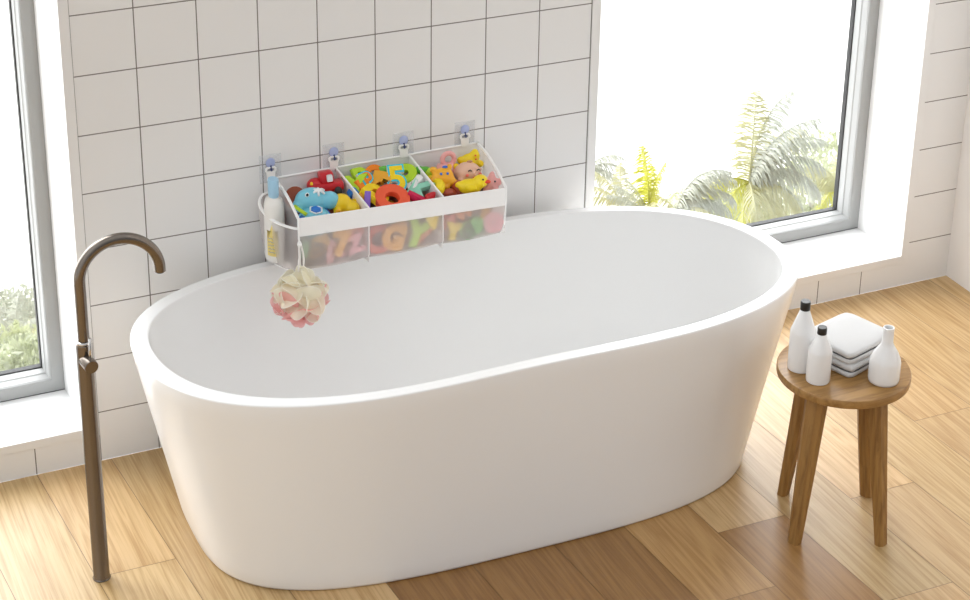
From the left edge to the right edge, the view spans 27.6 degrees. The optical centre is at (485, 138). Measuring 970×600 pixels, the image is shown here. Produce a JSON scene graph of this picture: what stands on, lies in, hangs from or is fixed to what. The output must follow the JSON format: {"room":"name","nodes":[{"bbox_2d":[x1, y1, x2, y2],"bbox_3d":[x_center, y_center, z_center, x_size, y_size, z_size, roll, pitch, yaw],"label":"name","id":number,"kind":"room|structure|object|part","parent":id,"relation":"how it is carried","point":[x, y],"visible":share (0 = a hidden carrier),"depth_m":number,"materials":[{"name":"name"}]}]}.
{"room":"bathroom","nodes":[
{"label":"bathroom","id":0,"kind":"room"},
{"bbox_2d":[0,439,84,481],"bbox_3d":[-1.629,0.853,5.209,1.138,0.093,0.320,-10,26,-23],"label":"wall","id":1,"kind":"structure","parent":0,"point":[59,456],"depth_m":5.24,"materials":[{"name":"tile"}]},
{"bbox_2d":[68,0,592,459],"bbox_3d":[-0.403,-1.872,4.615,1.470,5.600,0.320,-10,26,-23],"label":"wall","id":2,"kind":"structure","parent":0,"point":[182,106],"depth_m":5.18,"materials":[{"name":"tile"}]},
{"bbox_2d":[0,0,99,455],"bbox_3d":[-1.607,-0.412,4.653,1.166,2.695,0.313,-10,26,-23],"label":"window","id":3,"kind":"structure","parent":2,"relation":"in","point":[40,403],"depth_m":5.19,"materials":[{"name":"white paint"}]},
{"bbox_3d":[-1.654,-0.455,4.749,1.018,2.567,0.078,-10,26,-23],"label":"sash","id":4,"kind":"part","parent":3,"relation":"part of","materials":[{"name":"grey plastic"}]},
{"bbox_3d":[-1.653,-0.454,4.748,1.104,2.653,0.086,-10,26,-23],"label":"frame","id":5,"kind":"part","parent":3,"relation":"part of","materials":[{"name":"grey plastic"}]},
{"bbox_3d":[-1.608,0.822,5.148,1.134,0.014,0.224,-10,26,-23],"label":"sill","id":6,"kind":"part","parent":3,"relation":"part of","materials":[{"name":"white paint"}]},
{"bbox_2d":[266,158,274,170],"bbox_3d":[-0.563,0.080,5.198,0.060,0.080,0.016,-10,26,-23],"label":"hook","id":7,"kind":"object","parent":2,"relation":"attached to","point":[270,162],"visible":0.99,"depth_m":5.19,"materials":[{"name":"blue plastic"}]},
{"bbox_2d":[329,147,337,159],"bbox_3d":[-0.402,0.052,5.266,0.060,0.080,0.016,-10,26,-23],"label":"hook","id":8,"kind":"object","parent":2,"relation":"attached to","point":[333,151],"visible":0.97,"depth_m":5.26,"materials":[{"name":"blue plastic"}]},
{"bbox_2d":[258,133,506,270],"bbox_3d":[-0.276,0.174,5.271,0.653,0.244,0.198,-10,26,-23],"label":"storage basket","id":9,"kind":"object","parent":2,"relation":"attached to","point":[365,232],"visible":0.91,"depth_m":5.23,"materials":[{"name":"white plastic"},{"name":"clear frosted plastic"}]},
{"bbox_2d":[264,176,285,263],"bbox_3d":[-0.551,0.210,5.168,0.053,0.233,0.068,-10,26,-23],"label":"shampoo bottle","id":10,"kind":"object","parent":9,"relation":"in","point":[274,234],"visible":1,"depth_m":5.15,"materials":[{"name":"white plastic"}]},
{"bbox_2d":[284,186,301,210],"bbox_3d":[-0.495,0.157,5.171,0.060,0.056,0.050,-1,24,-5],"label":"disc","id":11,"kind":"object","parent":9,"relation":"in","point":[292,191],"visible":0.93,"depth_m":5.17,"materials":[{"name":"brown"}]},
{"bbox_2d":[269,241,329,327],"bbox_3d":[-0.478,0.380,5.102,0.158,0.217,0.159,-10,26,-23],"label":"bath pouf","id":12,"kind":"object","parent":9,"relation":"hanging from","point":[299,296],"visible":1,"depth_m":5.07,"materials":[{"name":"white fabric"}]},
{"bbox_3d":[-0.481,0.337,5.103,0.007,0.141,0.043,0,24,-3],"label":"cord","id":13,"kind":"part","parent":12,"relation":"part of","materials":[{"name":"white fabric"}]},
{"bbox_3d":[-0.474,0.337,5.104,0.014,0.141,0.044,1,23,0],"label":"cord","id":14,"kind":"part","parent":12,"relation":"part of","materials":[{"name":"white fabric"}]},
{"bbox_2d":[294,205,307,215],"bbox_3d":[-0.479,0.186,5.120,0.042,0.023,0.013,15,27,29],"label":"stick","id":15,"kind":"object","parent":9,"relation":"in","point":[297,208],"visible":1,"depth_m":5.11,"materials":[{"name":"green plastic"}]},
{"bbox_2d":[298,206,330,217],"bbox_3d":[-0.446,0.217,5.157,0.094,0.090,0.078,-10,26,-23],"label":"ball","id":16,"kind":"object","parent":9,"relation":"in","point":[316,210],"visible":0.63,"depth_m":5.13,"materials":[{"name":"teal plastic"}]},
{"bbox_2d":[293,187,337,212],"bbox_3d":[-0.446,0.158,5.171,0.124,0.070,0.070,-10,26,-23],"label":"toy whale","id":17,"kind":"object","parent":9,"relation":"in","point":[305,198],"visible":0.93,"depth_m":5.15,"materials":[{"name":"teal plastic"}]},
{"bbox_2d":[307,169,343,193],"bbox_3d":[-0.424,0.123,5.240,0.097,0.081,0.070,-5,24,-14],"label":"toy car","id":18,"kind":"object","parent":9,"relation":"in","point":[325,180],"visible":0.83,"depth_m":5.22,"materials":[{"name":"red plastic"}]},
{"bbox_2d":[333,193,359,212],"bbox_3d":[-0.368,0.172,5.190,0.076,0.053,0.066,-10,26,-23],"label":"toy hippo","id":19,"kind":"object","parent":9,"relation":"in","point":[344,203],"visible":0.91,"depth_m":5.17,"materials":[{"name":"yellow plastic"}]},
{"bbox_2d":[347,187,358,197],"bbox_3d":[-0.346,0.144,5.236,0.040,0.039,0.029,-15,28,-32],"label":"block","id":20,"kind":"object","parent":9,"relation":"in","point":[349,192],"visible":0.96,"depth_m":5.22,"materials":[{"name":"blue plastic"}]},
{"bbox_2d":[341,173,367,191],"bbox_3d":[-0.346,0.128,5.245,0.072,0.058,0.063,-2,24,-6],"label":"foam letter","id":21,"kind":"object","parent":9,"relation":"in","point":[361,177],"visible":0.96,"depth_m":5.25,"materials":[{"name":"green plastic"}]},
{"bbox_2d":[350,167,365,179],"bbox_3d":[-0.334,0.099,5.290,0.044,0.044,0.040,-15,28,-32],"label":"foam letter","id":22,"kind":"object","parent":9,"relation":"in","point":[354,171],"visible":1,"depth_m":5.28,"materials":[{"name":"green plastic"}]},
{"bbox_2d":[356,171,372,184],"bbox_3d":[-0.314,0.112,5.269,0.050,0.047,0.041,20,30,37],"label":"foam letter","id":23,"kind":"object","parent":9,"relation":"in","point":[369,178],"visible":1,"depth_m":5.26,"materials":[{"name":"orange plastic"}]},
{"bbox_2d":[354,180,377,202],"bbox_3d":[-0.310,0.134,5.261,0.062,0.058,0.067,17,28,32],"label":"foam letter","id":24,"kind":"object","parent":9,"relation":"in","point":[360,185],"visible":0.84,"depth_m":5.24,"materials":[{"name":"orange plastic"}]},
{"bbox_2d":[364,191,370,206],"bbox_3d":[-0.311,0.163,5.209,0.018,0.052,0.039,2,24,4],"label":"foam letter","id":25,"kind":"object","parent":9,"relation":"in","point":[367,196],"visible":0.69,"depth_m":5.20,"materials":[{"name":"purple"}]},
{"bbox_2d":[365,164,380,172],"bbox_3d":[-0.298,0.095,5.301,0.054,0.050,0.040,-8,25,-19],"label":"foam letter","id":26,"kind":"object","parent":9,"relation":"in","point":[373,167],"visible":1,"depth_m":5.30,"materials":[{"name":"orange plastic"}]},
{"bbox_2d":[359,183,388,205],"bbox_3d":[-0.289,0.147,5.239,0.071,0.053,0.070,9,25,18],"label":"foam letter","id":27,"kind":"object","parent":9,"relation":"in","point":[371,187],"visible":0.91,"depth_m":5.22,"materials":[{"name":"yellow plastic"}]},
{"bbox_3d":[-0.289,0.150,5.364,0.589,0.203,0.006,-10,26,-23],"label":"panel","id":28,"kind":"part","parent":9,"relation":"part of","materials":[{"name":"white plastic"}]},
{"bbox_2d":[372,170,391,185],"bbox_3d":[-0.276,0.114,5.280,0.053,0.047,0.055,6,24,12],"label":"foam letter","id":29,"kind":"object","parent":9,"relation":"in","point":[378,176],"visible":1,"depth_m":5.28,"materials":[{"name":"orange plastic"}]},
{"bbox_2d":[379,166,386,182],"bbox_3d":[-0.266,0.094,5.309,0.033,0.040,0.040,-15,28,-32],"label":"foam letter","id":30,"kind":"object","parent":9,"relation":"in","point":[382,168],"visible":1,"depth_m":5.30,"materials":[{"name":"green plastic"}]},
{"bbox_2d":[375,184,409,206],"bbox_3d":[-0.246,0.161,5.227,0.095,0.060,0.089,-15,28,-32],"label":"foam letter","id":31,"kind":"object","parent":9,"relation":"in","point":[386,190],"visible":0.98,"depth_m":5.23,"materials":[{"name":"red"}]},
{"bbox_2d":[386,164,406,189],"bbox_3d":[-0.237,0.109,5.284,0.053,0.068,0.072,-4,24,-12],"label":"foam number","id":32,"kind":"object","parent":9,"relation":"in","point":[395,171],"visible":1,"depth_m":5.28,"materials":[{"name":"yellow plastic"}]},
{"bbox_2d":[389,188,411,202],"bbox_3d":[-0.218,0.209,5.326,0.080,0.123,0.116,-10,26,-23],"label":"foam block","id":33,"kind":"object","parent":9,"relation":"in","point":[391,198],"visible":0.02,"depth_m":5.28,"materials":[{"name":"brown"}]},
{"bbox_2d":[402,163,417,182],"bbox_3d":[-0.215,0.095,5.323,0.065,0.042,0.061,8,25,16],"label":"foam letter","id":34,"kind":"object","parent":9,"relation":"in","point":[410,169],"visible":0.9,"depth_m":5.32,"materials":[{"name":"green plastic"}]},
{"bbox_2d":[406,175,424,189],"bbox_3d":[-0.188,0.119,5.301,0.034,0.038,0.052,22,31,40],"label":"foam letter","id":35,"kind":"object","parent":9,"relation":"in","point":[419,178],"visible":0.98,"depth_m":5.30,"materials":[{"name":"white plastic"}]},
{"bbox_2d":[408,190,425,200],"bbox_3d":[-0.177,0.160,5.250,0.066,0.044,0.018,2,24,3],"label":"foam letter","id":36,"kind":"object","parent":9,"relation":"in","point":[414,196],"visible":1,"depth_m":5.24,"materials":[{"name":"red"}]},
{"bbox_2d":[407,179,434,196],"bbox_3d":[-0.171,0.140,5.282,0.068,0.050,0.067,12,26,25],"label":"foam letter","id":37,"kind":"object","parent":9,"relation":"in","point":[424,186],"visible":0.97,"depth_m":5.28,"materials":[{"name":"green plastic"}]},
{"bbox_2d":[416,166,429,173],"bbox_3d":[-0.164,0.084,5.332,0.050,0.026,0.019,-6,24,-16],"label":"foam","id":38,"kind":"object","parent":9,"relation":"in","point":[424,168],"visible":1,"depth_m":5.32,"materials":[{"name":"green plastic"}]},
{"bbox_2d":[425,192,435,198],"bbox_3d":[-0.147,0.154,5.256,0.028,0.031,0.027,-14,27,-30],"label":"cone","id":39,"kind":"object","parent":9,"relation":"in","point":[430,195],"visible":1,"depth_m":5.25,"materials":[{"name":"red plastic"}]},
{"bbox_2d":[425,167,435,175],"bbox_3d":[-0.147,0.092,5.336,0.036,0.032,0.027,-10,26,-23],"label":"chick","id":40,"kind":"object","parent":9,"relation":"in","point":[428,172],"visible":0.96,"depth_m":5.32,"materials":[{"name":"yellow plastic"}]},
{"bbox_2d":[428,175,444,193],"bbox_3d":[-0.130,0.121,5.297,0.035,0.032,0.087,-10,26,-23],"label":"banana","id":41,"kind":"object","parent":9,"relation":"in","point":[439,183],"visible":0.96,"depth_m":5.27,"materials":[{"name":"yellow plastic"}]},
{"bbox_2d":[430,164,456,188],"bbox_3d":[-0.111,0.105,5.309,0.083,0.066,0.046,-4,24,-12],"label":"cat","id":42,"kind":"object","parent":9,"relation":"in","point":[445,173],"visible":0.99,"depth_m":5.30},
{"bbox_2d":[436,151,456,173],"bbox_3d":[-0.114,0.074,5.362,0.074,0.076,0.060,4,24,7],"label":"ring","id":43,"kind":"object","parent":9,"relation":"in","point":[445,154],"visible":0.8,"depth_m":5.36,"materials":[{"name":"pink plastic"}]},
{"bbox_3d":[-0.100,0.055,5.367,0.048,0.046,0.014,-10,14,-23],"label":"handle","id":44,"kind":"part","parent":43,"relation":"part of","materials":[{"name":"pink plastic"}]},
{"bbox_2d":[443,188,456,196],"bbox_3d":[-0.097,0.145,5.288,0.042,0.026,0.027,-10,26,-23],"label":"crab","id":45,"kind":"object","parent":9,"relation":"in","point":[449,191],"visible":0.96,"depth_m":5.28,"materials":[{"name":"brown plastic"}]},
{"bbox_2d":[451,180,463,194],"bbox_3d":[-0.070,0.132,5.310,0.042,0.042,0.040,-10,26,-23],"label":"ball","id":46,"kind":"object","parent":9,"relation":"in","point":[453,186],"visible":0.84,"depth_m":5.30,"materials":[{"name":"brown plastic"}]},
{"bbox_2d":[457,149,483,166],"bbox_3d":[-0.041,0.057,5.404,0.072,0.055,0.034,-8,25,-20],"label":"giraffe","id":47,"kind":"object","parent":9,"relation":"in","point":[474,155],"visible":0.75,"depth_m":5.39},
{"bbox_2d":[455,174,490,193],"bbox_3d":[-0.035,0.122,5.301,0.093,0.054,0.050,-6,24,-15],"label":"rubber duck","id":48,"kind":"object","parent":9,"relation":"in","point":[475,184],"visible":1,"depth_m":5.28},
{"bbox_3d":[0.016,0.138,5.403,0.001,0.203,0.186,-10,26,-23],"label":"panel","id":49,"kind":"part","parent":9,"relation":"part of","materials":[{"name":"plastic"}]},
{"bbox_2d":[483,171,500,190],"bbox_3d":[0.017,0.118,5.338,0.066,0.054,0.042,3,24,4],"label":"starfish","id":50,"kind":"object","parent":9,"relation":"in","point":[495,182],"visible":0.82,"depth_m":5.33,"materials":[{"name":"pink plastic"}]},
{"bbox_3d":[-0.041,0.181,5.404,0.088,0.118,0.112,-10,26,-23],"label":"foam block","id":51,"kind":"object","parent":9,"relation":"in","visible":0},
{"bbox_2d":[454,160,481,179],"bbox_3d":[-0.045,0.091,5.360,0.085,0.064,0.066,-8,25,-20],"label":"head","id":52,"kind":"object","parent":51,"relation":"on","point":[465,170],"visible":0.8,"depth_m":5.33},
{"bbox_2d":[399,136,407,148],"bbox_3d":[-0.219,0.021,5.343,0.060,0.080,0.016,-10,26,-23],"label":"hook","id":53,"kind":"object","parent":2,"relation":"attached to","point":[404,139],"visible":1,"depth_m":5.34,"materials":[{"name":"blue plastic"}]},
{"bbox_2d":[461,125,468,137],"bbox_3d":[-0.054,-0.008,5.412,0.060,0.080,0.016,-10,26,-23],"label":"hook","id":54,"kind":"object","parent":2,"relation":"attached to","point":[464,129],"visible":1,"depth_m":5.41,"materials":[{"name":"blue plastic"}]},
{"bbox_2d":[585,0,935,285],"bbox_3d":[0.767,-0.812,5.658,1.166,2.695,0.313,-10,26,-23],"label":"window","id":55,"kind":"structure","parent":2,"relation":"in","point":[867,226],"depth_m":6.23,"materials":[{"name":"white paint"}]},
{"bbox_3d":[0.719,-0.854,5.754,1.018,2.567,0.078,-10,26,-23],"label":"sash","id":56,"kind":"part","parent":55,"relation":"part of","materials":[{"name":"grey plastic"}]},
{"bbox_3d":[0.720,-0.853,5.752,1.104,2.653,0.086,-10,26,-23],"label":"frame","id":57,"kind":"part","parent":55,"relation":"part of","materials":[{"name":"grey plastic"}]},
{"bbox_3d":[0.765,0.422,6.152,1.134,0.014,0.224,-10,26,-23],"label":"sill","id":58,"kind":"part","parent":55,"relation":"part of","materials":[{"name":"white paint"}]},
{"bbox_2d":[0,275,969,599],"bbox_3d":[0.104,1.708,3.494,6.367,0.060,4.600,-10,26,-23],"label":"floor","id":59,"kind":"structure","parent":0,"point":[731,542],"depth_m":5.04,"materials":[{"name":"brown wood"}]},
{"bbox_2d":[73,232,165,582],"bbox_3d":[-0.845,0.644,4.680,0.225,0.920,0.073,-10,26,-23],"label":"faucet","id":60,"kind":"object","parent":59,"relation":"on","point":[87,365],"visible":1,"depth_m":4.62,"materials":[{"name":"brown metal"}]},
{"bbox_3d":[-0.919,0.519,4.576,0.033,0.034,0.050,-13,27,-29],"label":"handle","id":61,"kind":"part","parent":60,"relation":"part of","materials":[{"name":"brown metal"}]},
{"bbox_3d":[-0.910,0.490,4.558,0.010,0.066,0.008,-10,26,-23],"label":"lever","id":62,"kind":"part","parent":60,"relation":"part of","materials":[{"name":"silver metal"}]},
{"bbox_3d":[-0.842,0.344,4.566,0.216,0.280,0.027,-10,26,-23],"label":"spout","id":63,"kind":"part","parent":60,"relation":"part of","materials":[{"name":"brown metal"}]},
{"bbox_2d":[130,206,798,589],"bbox_3d":[-0.025,0.644,5.201,1.793,0.528,0.826,-10,26,-23],"label":"bathtub","id":64,"kind":"object","parent":59,"relation":"on","point":[556,376],"visible":0.97,"depth_m":5.00,"materials":[{"name":"white ceramic"}]},
{"bbox_2d":[776,345,911,546],"bbox_3d":[0.898,0.776,5.041,0.334,0.440,0.342,-10,26,-23],"label":"stool","id":65,"kind":"object","parent":59,"relation":"on","point":[810,403],"visible":0.64,"depth_m":4.94,"materials":[{"name":"brown wood"}]},
{"bbox_3d":[0.812,0.750,5.127,0.057,0.417,0.073,-21,31,-40],"label":"leg","id":66,"kind":"part","parent":65,"relation":"part of","materials":[{"name":"brown wood"}]},
{"bbox_2d":[787,299,815,373],"bbox_3d":[0.789,0.487,4.911,0.064,0.190,0.064,-10,26,-23],"label":"bottle","id":67,"kind":"object","parent":65,"relation":"on","point":[803,330],"visible":0.93,"depth_m":4.89,"materials":[{"name":"white plastic"}]},
{"bbox_3d":[0.804,0.820,4.965,0.092,0.417,0.057,-21,31,-40],"label":"leg","id":68,"kind":"part","parent":65,"relation":"part of","materials":[{"name":"brown wood"}]},
{"bbox_2d":[806,325,832,385],"bbox_3d":[0.824,0.529,4.864,0.060,0.150,0.060,-10,26,-23],"label":"bottle","id":69,"kind":"object","parent":65,"relation":"on","point":[819,357],"visible":1,"depth_m":4.85,"materials":[{"name":"white plastic"}]},
{"bbox_3d":[0.899,0.584,4.962,0.334,0.024,0.334,-10,26,-23],"label":"seat","id":70,"kind":"part","parent":65,"relation":"part of","materials":[{"name":"brown wood"}]},
{"bbox_2d":[831,356,869,376],"bbox_3d":[0.916,0.533,5.000,0.180,0.037,0.159,-20,31,-39],"label":"towel","id":71,"kind":"object","parent":65,"relation":"on","point":[847,370],"visible":0.18,"depth_m":4.91,"materials":[{"name":"white fabric"}]},
{"bbox_2d":[815,313,882,363],"bbox_3d":[0.916,0.501,4.989,0.178,0.037,0.159,-19,30,-38],"label":"towel","id":72,"kind":"object","parent":71,"relation":"on","point":[852,338],"visible":0.62,"depth_m":4.96,"materials":[{"name":"white fabric"}]},
{"bbox_3d":[0.984,0.752,5.127,0.076,0.417,0.057,-21,31,-40],"label":"leg","id":73,"kind":"part","parent":65,"relation":"part of","materials":[{"name":"brown wood"}]},
{"bbox_3d":[0.989,0.824,4.963,0.057,0.417,0.095,-21,31,-40],"label":"leg","id":74,"kind":"part","parent":65,"relation":"part of","materials":[{"name":"brown wood"}]},
{"bbox_2d":[868,325,900,386],"bbox_3d":[0.987,0.530,4.868,0.078,0.150,0.078,-10,26,-23],"label":"bottle","id":75,"kind":"object","parent":65,"relation":"on","point":[884,369],"visible":1,"depth_m":4.85,"materials":[{"name":"white ceramic"}]},
{"bbox_2d":[788,263,902,309],"bbox_3d":[0.745,0.453,6.213,1.138,0.093,0.320,-10,26,-23],"label":"wall","id":76,"kind":"structure","parent":0,"point":[830,289],"depth_m":6.22,"materials":[{"name":"tile"}]},
{"bbox_2d":[901,0,969,284],"bbox_3d":[1.382,-2.173,5.370,0.176,5.600,0.320,-10,26,-23],"label":"wall","id":77,"kind":"structure","parent":0,"point":[949,63],"depth_m":6.16,"materials":[{"name":"tile"}]},
{"bbox_2d":[946,79,969,291],"bbox_3d":[2.423,-1.429,3.694,0.200,5.600,4.520,-10,26,-23],"label":"wall","id":78,"kind":"structure","parent":0,"point":[958,264],"depth_m":6.26,"materials":[{"name":"white paint"}]},
{"label":"outside","id":79,"kind":"structure","parent":0,"visible":0},
{"bbox_2d":[0,0,940,482],"bbox_3d":[-37.649,-28.113,132.252,360.000,1.000,257.000,-10,26,-23],"label":"sky","id":80,"kind":"structure","parent":79,"point":[674,75],"depth_m":72.59,"materials":[{"name":"white"}]},
{"bbox_2d":[0,287,33,320],"bbox_3d":[-12.596,5.153,55.318,2.348,1.878,2.460,-10,26,-23],"label":"shrub","id":81,"kind":"object","parent":80,"relation":"on","point":[29,289],"visible":0.02,"depth_m":55.21,"materials":[{"name":"green plant"}]},
{"bbox_2d":[0,282,35,345],"bbox_3d":[-11.934,5.500,49.776,2.593,3.816,2.580,-10,26,-23],"label":"shrub","id":82,"kind":"object","parent":80,"relation":"on","point":[5,298],"visible":0.24,"depth_m":49.36,"materials":[{"name":"green plant"}]},
{"bbox_2d":[0,292,35,478],"bbox_3d":[-10.832,6.218,46.222,1.381,5.327,1.334,21,31,38],"label":"palm tree","id":83,"kind":"object","parent":80,"relation":"on","point":[12,311],"visible":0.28,"depth_m":45.49,"materials":[{"name":"grey plant"}]},
{"bbox_2d":[0,319,36,477],"bbox_3d":[-10.198,6.876,43.454,2.163,6.355,2.166,-10,26,-23],"label":"shrub","id":84,"kind":"object","parent":80,"relation":"on","point":[16,331],"visible":0.15,"depth_m":42.47,"materials":[{"name":"green plant"}]},
{"bbox_2d":[0,331,50,473],"bbox_3d":[-8.901,7.480,40.007,1.786,8.024,1.769,-10,26,-23],"label":"shrub","id":85,"kind":"object","parent":80,"relation":"on","point":[18,359],"visible":0.19,"depth_m":38.41,"materials":[{"name":"green plant"}]},
{"bbox_2d":[594,152,625,187],"bbox_3d":[2.675,3.507,51.123,1.537,6.776,1.198,16,28,31],"label":"palm tree","id":86,"kind":"object","parent":80,"relation":"on","point":[602,172],"visible":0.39,"depth_m":49.81,"materials":[{"name":"grey plant"}]},
{"bbox_2d":[593,162,652,206],"bbox_3d":[3.063,4.315,48.053,1.546,7.750,1.135,13,26,26],"label":"palm tree","id":87,"kind":"object","parent":80,"relation":"on","point":[602,199],"visible":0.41,"depth_m":46.71,"materials":[{"name":"grey plant"}]},
{"bbox_2d":[606,145,666,207],"bbox_3d":[3.213,4.975,43.108,1.320,10.484,1.090,-10,26,-23],"label":"palm tree","id":88,"kind":"object","parent":80,"relation":"on","point":[647,192],"visible":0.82,"depth_m":41.59,"materials":[{"name":"green plant"}]},
{"bbox_2d":[645,169,737,219],"bbox_3d":[4.657,4.873,45.143,1.919,9.092,1.630,-18,30,-37],"label":"palm tree","id":89,"kind":"object","parent":80,"relation":"on","point":[703,181],"visible":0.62,"depth_m":43.44,"materials":[{"name":"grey plant"}]},
{"bbox_2d":[661,187,737,220],"bbox_3d":[6.270,2.784,57.905,2.289,2.854,2.328,18,29,35],"label":"shrub","id":90,"kind":"object","parent":80,"relation":"on","point":[673,195],"visible":0.04,"depth_m":57.78,"materials":[{"name":"green plant"}]},
{"bbox_2d":[698,186,788,222],"bbox_3d":[6.908,3.421,54.165,2.596,4.652,2.500,-10,26,-23],"label":"shrub","id":91,"kind":"object","parent":80,"relation":"on","point":[729,186],"visible":0.08,"depth_m":53.16,"materials":[{"name":"green plant"}]},
{"bbox_2d":[702,91,827,223],"bbox_3d":[6.413,3.753,46.677,2.958,9.975,2.147,-10,26,-23],"label":"palm tree","id":92,"kind":"object","parent":80,"relation":"on","point":[763,175],"visible":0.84,"depth_m":45.20,"materials":[{"name":"green plant"}]},
{"bbox_2d":[777,155,835,215],"bbox_3d":[10.129,1.724,61.149,2.449,2.535,2.492,-10,26,-23],"label":"shrub","id":93,"kind":"object","parent":80,"relation":"on","point":[808,207],"visible":0.15,"depth_m":60.82,"materials":[{"name":"green plant"}]},
{"bbox_2d":[792,153,837,299],"bbox_3d":[8.937,3.537,51.910,1.871,6.275,1.917,-10,26,-23],"label":"palm tree","id":94,"kind":"object","parent":80,"relation":"on","point":[829,185],"visible":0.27,"depth_m":50.90,"materials":[{"name":"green plant"}]},
{"bbox_2d":[791,129,839,182],"bbox_3d":[11.443,0.948,65.029,2.769,2.633,2.797,-10,26,-23],"label":"shrub","id":95,"kind":"object","parent":80,"relation":"on","point":[833,145],"visible":0.09,"depth_m":64.90,"materials":[{"name":"green plant"}]}
]}

